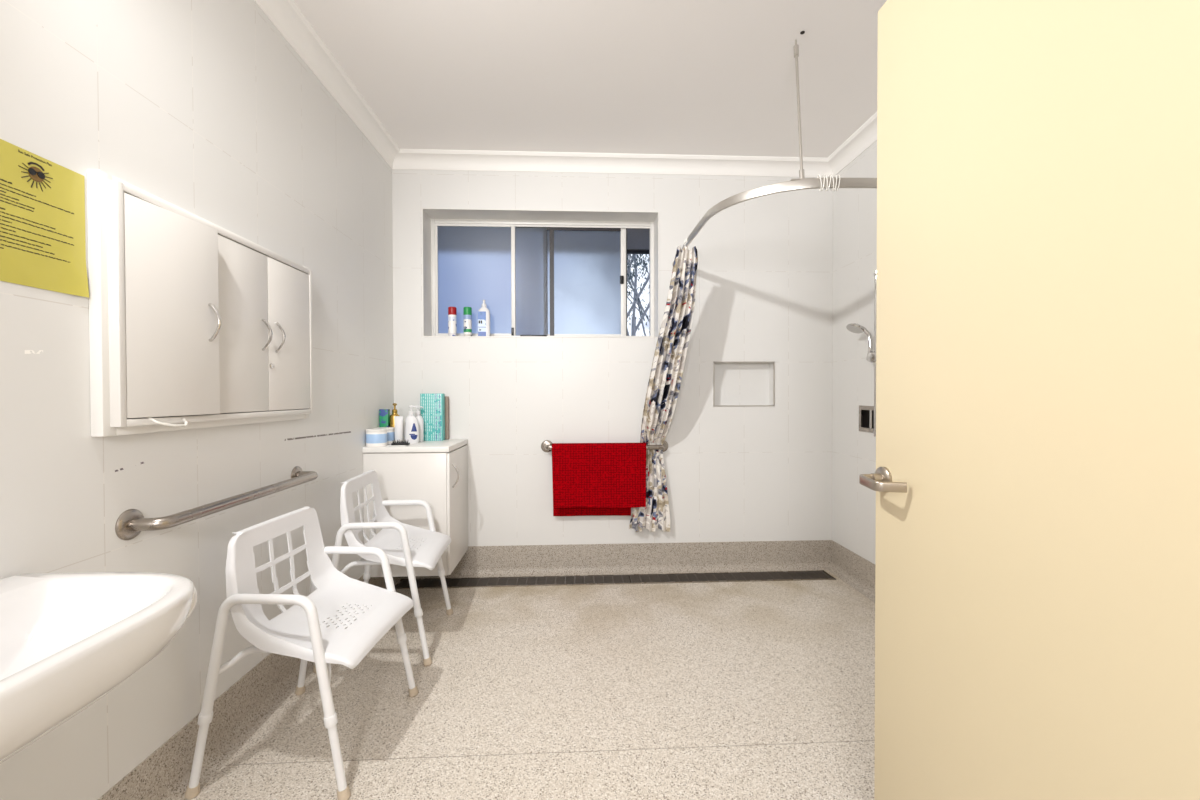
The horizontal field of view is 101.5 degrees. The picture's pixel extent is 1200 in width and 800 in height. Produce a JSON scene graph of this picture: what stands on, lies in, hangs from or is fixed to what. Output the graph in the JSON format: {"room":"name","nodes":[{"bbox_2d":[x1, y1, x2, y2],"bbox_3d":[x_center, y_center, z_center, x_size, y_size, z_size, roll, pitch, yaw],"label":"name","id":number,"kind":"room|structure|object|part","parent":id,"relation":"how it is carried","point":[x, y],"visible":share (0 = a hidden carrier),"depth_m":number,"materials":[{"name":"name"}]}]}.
{"room":"accessible bathroom","nodes":[
{"label":"accessible bathroom","id":0,"kind":"room"},
{"bbox_2d":[0,0,393,799],"bbox_3d":[-1.302,-0.184,0.676,0.200,2.700,4.922,0,1,-3],"label":"wall","id":1,"kind":"structure","parent":0,"point":[205,108],"depth_m":1.43,"materials":[{"name":"tile"}]},
{"bbox_2d":[0,139,88,297],"bbox_3d":[-1.216,-0.387,1.062,0.008,0.288,0.209,0,1,-3],"label":"notice","id":2,"kind":"object","parent":1,"relation":"attached to","point":[43,245],"visible":1,"depth_m":1.07,"materials":[{"name":"yellow paper"}]},
{"bbox_2d":[0,179,73,262],"bbox_3d":[-1.219,-0.379,1.059,0.001,0.142,0.171,0,1,-3],"label":"print","id":3,"kind":"object","parent":2,"relation":"attached to","point":[37,222],"depth_m":1.06,"materials":[{"name":"black"}]},
{"bbox_2d":[0,572,196,763],"bbox_3d":[-0.979,0.615,0.731,0.446,0.500,0.624,0,1,-3],"label":"basin","id":4,"kind":"object","parent":1,"relation":"attached to","point":[68,640],"visible":1,"depth_m":0.88,"materials":[{"name":"white ceramic"}]},
{"bbox_2d":[87,169,312,436],"bbox_3d":[-1.192,-0.237,1.634,0.112,0.641,0.915,0,1,-3],"label":"upper cabinet","id":5,"kind":"object","parent":1,"relation":"attached to","point":[194,322],"visible":1,"depth_m":1.38,"materials":[{"name":"white laminate"}]},
{"bbox_3d":[-1.176,-0.235,1.354,0.017,0.558,0.280,0,1,3],"label":"door","id":6,"kind":"part","parent":5,"relation":"part of","materials":[{"name":"white laminate"}]},
{"bbox_3d":[-1.145,-0.231,1.459,0.036,0.114,0.009,0,1,3],"label":"handle","id":7,"kind":"part","parent":5,"relation":"part of","materials":[{"name":"silver metal"}]},
{"bbox_3d":[-1.203,-0.239,1.635,0.016,0.558,0.281,0,1,-3],"label":"door","id":8,"kind":"part","parent":5,"relation":"part of","materials":[{"name":"white laminate"}]},
{"bbox_3d":[-1.184,-0.232,1.744,0.036,0.114,0.009,0,1,-3],"label":"handle","id":9,"kind":"part","parent":5,"relation":"part of","materials":[{"name":"silver metal"}]},
{"bbox_3d":[-1.188,-0.233,1.822,0.036,0.114,0.009,0,1,-3],"label":"handle","id":10,"kind":"part","parent":5,"relation":"part of","materials":[{"name":"silver metal"}]},
{"bbox_3d":[-1.217,-0.242,1.915,0.016,0.558,0.276,0,1,-3],"label":"door","id":11,"kind":"part","parent":5,"relation":"part of","materials":[{"name":"white laminate"}]},
{"bbox_2d":[115,466,317,539],"bbox_3d":[-1.199,0.320,1.665,0.098,0.080,0.845,0,1,-3],"label":"grab rail","id":12,"kind":"object","parent":1,"relation":"attached to","point":[131,522],"visible":1,"depth_m":1.38,"materials":[{"name":"metal"}]},
{"bbox_2d":[98,574,399,799],"bbox_3d":[-1.210,1.063,1.447,0.050,0.187,3.422,0,1,-3],"label":"baseboard","id":13,"kind":"structure","parent":1,"relation":"attached to","point":[242,709],"depth_m":1.59,"materials":[{"name":"plastic"}]},
{"bbox_2d":[254,0,399,168],"bbox_3d":[-1.203,-1.497,1.416,0.078,0.093,3.422,0,1,-3],"label":"crown molding","id":14,"kind":"structure","parent":1,"relation":"attached to","point":[286,16],"depth_m":2.24,"materials":[{"name":"paint"}]},
{"bbox_2d":[362,439,467,576],"bbox_3d":[-1.055,0.612,2.924,0.504,0.716,0.473,0,1,-3],"label":"cabinet","id":15,"kind":"object","parent":1,"relation":"attached to","point":[435,473],"visible":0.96,"depth_m":2.70,"materials":[{"name":"white laminate"}]},
{"bbox_2d":[366,428,387,446],"bbox_3d":[-1.243,0.209,2.730,0.111,0.096,0.111,0,1,-3],"label":"tub","id":16,"kind":"object","parent":15,"relation":"on","point":[377,437],"visible":1,"depth_m":2.69,"materials":[{"name":"plastic"}]},
{"bbox_3d":[-1.243,0.169,2.729,0.111,0.016,0.111,0,1,-3],"label":"lid","id":17,"kind":"part","parent":16,"relation":"part of","materials":[{"name":"white plastic"}]},
{"bbox_2d":[379,409,389,426],"bbox_3d":[-1.282,0.155,2.919,0.050,0.200,0.036,0,1,-3],"label":"carton","id":18,"kind":"object","parent":15,"relation":"on","point":[384,414],"visible":0.55,"depth_m":2.90,"materials":[{"name":"green cardboard"}]},
{"bbox_2d":[374,427,394,444],"bbox_3d":[-1.249,0.208,2.844,0.111,0.096,0.111,0,1,-3],"label":"tub","id":19,"kind":"object","parent":15,"relation":"on","point":[391,430],"visible":0.52,"depth_m":2.82,"materials":[{"name":"plastic"}]},
{"bbox_3d":[-1.249,0.168,2.843,0.111,0.016,0.111,0,1,-3],"label":"lid","id":20,"kind":"part","parent":19,"relation":"part of","materials":[{"name":"white plastic"}]},
{"bbox_2d":[389,403,399,427],"bbox_3d":[-1.226,0.137,2.931,0.060,0.235,0.060,0,1,23],"label":"pump bottle","id":21,"kind":"object","parent":15,"relation":"on","point":[394,411],"visible":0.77,"depth_m":2.91,"materials":[{"name":"gold metal"}]},
{"bbox_2d":[394,416,402,442],"bbox_3d":[-1.159,0.174,2.821,0.041,0.163,0.041,0,1,42],"label":"tube","id":22,"kind":"object","parent":15,"relation":"on","point":[398,420],"visible":0.8,"depth_m":2.81,"materials":[{"name":"white plastic"}]},
{"bbox_2d":[403,405,418,442],"bbox_3d":[-1.115,0.143,2.896,0.090,0.223,0.056,0,1,-3],"label":"pump bottle","id":23,"kind":"object","parent":15,"relation":"on","point":[411,426],"visible":0.97,"depth_m":2.88,"materials":[{"name":"white plastic"}]},
{"bbox_2d":[411,423,416,431],"bbox_3d":[-1.090,0.161,2.875,0.033,0.048,0.003,0,1,-26],"label":"print","id":24,"kind":"object","parent":23,"relation":"on","point":[413,425],"depth_m":2.87},
{"bbox_2d":[415,406,423,441],"bbox_3d":[-1.108,0.144,2.986,0.071,0.219,0.052,0,1,17],"label":"pump bottle","id":25,"kind":"object","parent":15,"relation":"on","point":[418,416],"visible":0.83,"depth_m":2.97,"materials":[{"name":"white plastic"}]},
{"bbox_2d":[420,393,444,440],"bbox_3d":[-1.046,0.106,3.066,0.133,0.293,0.068,0,1,-4],"label":"carton","id":26,"kind":"object","parent":15,"relation":"on","point":[432,412],"visible":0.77,"depth_m":3.03,"materials":[{"name":"teal cardboard"}]},
{"bbox_2d":[445,396,448,439],"bbox_3d":[-1.032,0.114,3.123,0.131,0.275,0.024,0,1,-4],"label":"carton","id":27,"kind":"object","parent":15,"relation":"on","point":[446,397],"visible":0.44,"depth_m":3.12,"materials":[{"name":"beige cardboard"}]},
{"bbox_3d":[-0.816,0.427,2.769,0.040,0.137,0.009,0,1,-3],"label":"handle","id":28,"kind":"part","parent":15,"relation":"part of","materials":[{"name":"silver metal"}]},
{"bbox_3d":[-0.849,0.629,2.939,0.016,0.675,0.460,0,1,-3],"label":"door","id":29,"kind":"part","parent":15,"relation":"part of","materials":[{"name":"white laminate"}]},
{"bbox_3d":[-1.134,0.255,2.754,0.100,0.003,0.065,0,1,-3],"label":"tray","id":30,"kind":"object","parent":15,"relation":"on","visible":0},
{"bbox_2d":[391,440,409,444],"bbox_3d":[-1.120,0.237,2.754,0.092,0.030,0.034,0,1,-8],"label":"hairbrush","id":31,"kind":"object","parent":30,"relation":"on","point":[394,442],"visible":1,"depth_m":2.74,"materials":[{"name":"black plastic"}]},
{"bbox_2d":[191,570,874,799],"bbox_3d":[0.235,1.220,0.868,3.279,0.120,5.122,0,1,-3],"label":"floor","id":32,"kind":"structure","parent":0,"point":[756,690],"depth_m":1.86,"materials":[{"name":"plastic"}]},
{"bbox_2d":[184,506,417,799],"bbox_3d":[-0.960,0.778,1.668,0.488,0.755,0.527,0,1,2],"label":"chair","id":33,"kind":"object","parent":32,"relation":"on","point":[342,618],"visible":1,"depth_m":1.53,"materials":[{"name":"white plastic"}]},
{"bbox_3d":[-1.168,0.999,1.438,0.070,0.288,0.037,0,1,2],"label":"leg","id":34,"kind":"part","parent":33,"relation":"part of","materials":[{"name":"white metal"}]},
{"bbox_3d":[-0.971,0.752,1.436,0.401,0.363,0.040,0,1,2],"label":"frame","id":35,"kind":"part","parent":33,"relation":"part of","materials":[{"name":"white metal"}]},
{"bbox_3d":[-1.154,0.993,1.916,0.070,0.288,0.037,0,1,2],"label":"leg","id":36,"kind":"part","parent":33,"relation":"part of","materials":[{"name":"white metal"}]},
{"bbox_3d":[-0.771,0.998,1.426,0.078,0.288,0.037,0,1,2],"label":"leg","id":37,"kind":"part","parent":33,"relation":"part of","materials":[{"name":"white metal"}]},
{"bbox_3d":[-0.957,0.747,1.900,0.401,0.363,0.040,0,1,2],"label":"frame","id":38,"kind":"part","parent":33,"relation":"part of","materials":[{"name":"white plastic"}]},
{"bbox_3d":[-0.756,0.992,1.904,0.078,0.288,0.037,0,1,2],"label":"leg","id":39,"kind":"part","parent":33,"relation":"part of","materials":[{"name":"white metal"}]},
{"bbox_2d":[313,470,452,672],"bbox_3d":[-0.998,0.752,2.340,0.488,0.791,0.527,0,1,-6],"label":"chair","id":40,"kind":"object","parent":32,"relation":"on","point":[409,546],"visible":0.94,"depth_m":2.24,"materials":[{"name":"white plastic"}]},
{"bbox_3d":[-1.226,0.985,2.559,0.067,0.288,0.036,0,1,-6],"label":"leg","id":41,"kind":"part","parent":40,"relation":"part of","materials":[{"name":"white metal"}]},
{"bbox_3d":[-0.977,0.726,2.109,0.406,0.399,0.041,0,1,-6],"label":"frame","id":42,"kind":"part","parent":40,"relation":"part of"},
{"bbox_3d":[-1.028,0.720,2.571,0.406,0.399,0.041,0,1,-6],"label":"frame","id":43,"kind":"part","parent":40,"relation":"part of","materials":[{"name":"white metal"}]},
{"bbox_3d":[-0.775,0.989,2.127,0.075,0.288,0.036,0,1,-6],"label":"leg","id":44,"kind":"part","parent":40,"relation":"part of","materials":[{"name":"white metal"}]},
{"bbox_3d":[-0.828,0.984,2.603,0.075,0.288,0.036,0,1,-6],"label":"leg","id":45,"kind":"part","parent":40,"relation":"part of","materials":[{"name":"white metal"}]},
{"bbox_2d":[395,570,835,588],"bbox_3d":[0.114,1.130,3.089,2.733,0.006,0.148,0,1,-3],"label":"floor drain","id":46,"kind":"object","parent":32,"relation":"on","point":[427,583],"visible":0.92,"depth_m":3.09,"materials":[{"name":"metal"}]},
{"bbox_2d":[859,0,1199,799],"bbox_3d":[0.659,0.129,0.542,0.108,2.043,1.215,0,1,-3],"label":"door","id":47,"kind":"structure","parent":32,"relation":"on","point":[1035,480],"depth_m":0.74,"materials":[{"name":"beige paint"}]},
{"bbox_3d":[0.632,0.179,1.114,0.030,0.054,0.054,0,1,-3],"label":"handle","id":48,"kind":"part","parent":47,"relation":"part of","materials":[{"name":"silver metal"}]},
{"bbox_3d":[0.611,0.181,1.069,0.062,0.024,0.100,0,1,-3],"label":"lever","id":49,"kind":"part","parent":47,"relation":"part of","materials":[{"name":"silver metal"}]},
{"bbox_2d":[294,0,886,157],"bbox_3d":[0.227,-1.598,0.834,3.279,0.123,5.122,0,1,-3],"label":"ceiling","id":50,"kind":"structure","parent":0,"point":[679,77],"depth_m":2.32,"materials":[{"name":"paint"}]},
{"bbox_2d":[672,39,876,265],"bbox_3d":[0.819,-1.203,2.387,0.674,0.688,1.691,-1,1,-42],"label":"rail","id":51,"kind":"object","parent":50,"relation":"hanging from","point":[802,183],"visible":0.61,"depth_m":2.04,"materials":[{"name":"metal"}]},
{"bbox_2d":[629,237,697,531],"bbox_3d":[0.421,-0.025,3.001,0.241,1.772,0.518,-1,1,-35],"label":"shower curtain","id":52,"kind":"object","parent":51,"relation":"hanging from","point":[665,378],"visible":0.9,"depth_m":2.98,"materials":[{"name":"fabric"}]},
{"bbox_3d":[0.832,-1.220,2.050,0.021,0.646,0.122,0,1,8],"label":"ceiling rod","id":53,"kind":"part","parent":51,"relation":"part of","materials":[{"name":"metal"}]},
{"bbox_2d":[392,169,832,545],"bbox_3d":[0.111,-0.220,3.327,3.279,2.700,0.243,0,1,-3],"label":"wall","id":54,"kind":"structure","parent":0,"point":[748,455],"depth_m":3.23,"materials":[{"name":"tile"}]},
{"bbox_2d":[422,208,658,337],"bbox_3d":[-0.381,-0.820,3.290,1.526,0.823,0.232,0,1,-3],"label":"window","id":55,"kind":"structure","parent":54,"relation":"in","point":[537,273],"depth_m":3.35,"materials":[{"name":"white metal"}]},
{"bbox_2d":[448,307,456,335],"bbox_3d":[-0.978,-0.514,3.250,0.054,0.203,0.054,0,1,-3],"label":"spray can","id":56,"kind":"object","parent":55,"relation":"on","point":[452,311],"visible":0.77,"depth_m":3.23,"materials":[{"name":"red metal"}]},
{"bbox_2d":[463,307,471,335],"bbox_3d":[-0.878,-0.514,3.255,0.054,0.203,0.054,0,1,41],"label":"spray can","id":57,"kind":"object","parent":55,"relation":"on","point":[467,311],"visible":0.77,"depth_m":3.23,"materials":[{"name":"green metal"}]},
{"bbox_3d":[-0.853,-0.817,3.344,0.497,0.729,0.006,0,1,-3],"label":"pane","id":58,"kind":"part","parent":55,"relation":"part of","materials":[{"name":"clear glass"}]},
{"bbox_3d":[-0.848,-0.817,3.343,0.538,0.759,0.024,0,1,-3],"label":"fixed sash","id":59,"kind":"part","parent":55,"relation":"part of","materials":[{"name":"white metal"}]},
{"bbox_2d":[478,300,489,335],"bbox_3d":[-0.771,-0.539,3.259,0.078,0.252,0.050,0,1,-9],"label":"bottle","id":60,"kind":"object","parent":55,"relation":"on","point":[483,312],"visible":0.88,"depth_m":3.24,"materials":[{"name":"white plastic"}]},
{"bbox_3d":[-0.472,-0.811,3.363,0.212,0.737,0.005,0,1,-3],"label":"pane","id":61,"kind":"part","parent":55,"relation":"part of","materials":[{"name":"clear glass"}]},
{"bbox_3d":[-0.217,-1.184,3.385,0.722,0.026,0.011,0,1,-3],"label":"rail","id":62,"kind":"part","parent":55,"relation":"part of","materials":[{"name":"white metal"}]},
{"bbox_3d":[-0.111,-0.819,3.404,0.513,0.728,0.006,0,1,-3],"label":"pane","id":63,"kind":"part","parent":55,"relation":"part of","materials":[{"name":"clear glass"}]},
{"bbox_3d":[-0.093,-0.821,3.405,0.550,0.757,0.021,0,1,-3],"label":"sliding sash","id":64,"kind":"part","parent":55,"relation":"part of","materials":[{"name":"clear glass"}]},
{"bbox_2d":[541,440,667,451],"bbox_3d":[0.035,0.302,3.167,0.835,0.084,0.090,0,1,-3],"label":"grab rail","id":65,"kind":"object","parent":54,"relation":"attached to","point":[546,446],"visible":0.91,"depth_m":3.15,"materials":[{"name":"metal"}]},
{"bbox_2d":[552,443,645,515],"bbox_3d":[-0.005,0.513,3.129,0.602,0.476,0.088,0,1,-3],"label":"towel","id":66,"kind":"object","parent":65,"relation":"hanging from","point":[589,479],"visible":1,"depth_m":3.10,"materials":[{"name":"red fabric"}]},
{"bbox_3d":[0.035,0.302,3.163,0.786,0.035,0.082,0,1,-3],"label":"rail","id":67,"kind":"part","parent":65,"relation":"part of","materials":[{"name":"metal"}]},
{"bbox_2d":[393,149,831,177],"bbox_3d":[0.115,-1.521,3.154,2.879,0.093,0.078,0,1,-3],"label":"crown molding","id":68,"kind":"structure","parent":54,"relation":"attached to","point":[411,159],"depth_m":3.16,"materials":[{"name":"paint"}]},
{"bbox_2d":[398,540,831,578],"bbox_3d":[0.121,1.038,3.199,2.879,0.187,0.050,0,1,-3],"label":"baseboard","id":69,"kind":"structure","parent":54,"relation":"attached to","point":[801,555],"depth_m":3.22,"materials":[{"name":"plastic"}]},
{"bbox_3d":[0.956,-0.106,3.256,0.413,0.298,0.015,0,1,-3],"label":"niche trim","id":70,"kind":"part","parent":54,"relation":"part of","materials":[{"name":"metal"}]},
{"bbox_2d":[832,141,876,563],"bbox_3d":[1.773,-0.194,0.826,0.200,2.700,4.922,0,1,-3],"label":"wall","id":71,"kind":"structure","parent":0,"point":[854,209],"depth_m":3.02,"materials":[{"name":"tile"}]},
{"bbox_2d":[828,540,874,602],"bbox_3d":[1.616,1.054,1.584,0.050,0.187,3.422,0,1,-3],"label":"baseboard","id":72,"kind":"structure","parent":71,"relation":"attached to","point":[853,569],"depth_m":3.02,"materials":[{"name":"plastic"}]},
{"bbox_2d":[828,112,876,176],"bbox_3d":[1.595,-1.506,1.552,0.078,0.093,3.422,0,1,-3],"label":"crown molding","id":73,"kind":"structure","parent":71,"relation":"attached to","point":[865,136],"depth_m":2.95,"materials":[{"name":"paint"}]},
{"bbox_2d":[846,271,876,436],"bbox_3d":[1.506,-0.257,2.782,0.090,0.924,0.208,-1,1,-43],"label":"shower","id":74,"kind":"object","parent":71,"relation":"attached to","point":[853,327],"visible":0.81,"depth_m":2.73,"materials":[{"name":"silver metal"}]},
{"bbox_3d":[1.537,-0.257,2.730,0.018,0.920,0.018,0,1,-3],"label":"slide rail","id":75,"kind":"part","parent":74,"relation":"part of","materials":[{"name":"silver metal"}]},
{"bbox_2d":[859,406,873,432],"bbox_3d":[1.613,0.112,2.863,0.084,0.154,0.214,0,1,-3],"label":"soap dish","id":76,"kind":"object","parent":71,"relation":"attached to","point":[866,413],"visible":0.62,"depth_m":2.95,"materials":[{"name":"metal"}]},
{"bbox_2d":[862,410,873,428],"bbox_3d":[1.617,0.112,2.863,0.076,0.126,0.186,0,1,-3],"label":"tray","id":77,"kind":"object","parent":76,"relation":"on","point":[867,415],"depth_m":2.95,"materials":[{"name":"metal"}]},
{"bbox_3d":[1.587,0.112,2.867,0.020,0.122,0.020,0,1,-3],"label":"post","id":78,"kind":"part","parent":76,"relation":"part of","materials":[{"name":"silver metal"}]},
{"label":"outside","id":79,"kind":"structure","parent":0,"visible":0},
{"bbox_3d":[-1.054,1.058,21.789,40.000,0.100,36.400,0,1,-3],"label":"ground","id":80,"kind":"structure","parent":79,"visible":0},
{"bbox_2d":[627,254,648,335],"bbox_3d":[0.282,-1.434,6.199,3.937,5.265,2.991,0,1,-3],"label":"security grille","id":81,"kind":"object","parent":80,"relation":"on","point":[634,328],"visible":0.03,"depth_m":6.54,"materials":[{"name":"black metal"}]},
{"bbox_2d":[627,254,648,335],"bbox_3d":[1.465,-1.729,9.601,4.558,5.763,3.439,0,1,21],"label":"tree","id":82,"kind":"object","parent":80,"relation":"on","point":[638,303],"visible":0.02,"depth_m":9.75,"materials":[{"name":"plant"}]},
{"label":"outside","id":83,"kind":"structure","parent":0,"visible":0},
{"bbox_2d":[627,228,648,253],"bbox_3d":[-0.187,-1.264,3.760,5.200,0.102,0.640,0,1,-3],"label":"soffit","id":84,"kind":"structure","parent":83,"point":[637,238],"depth_m":3.80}
]}

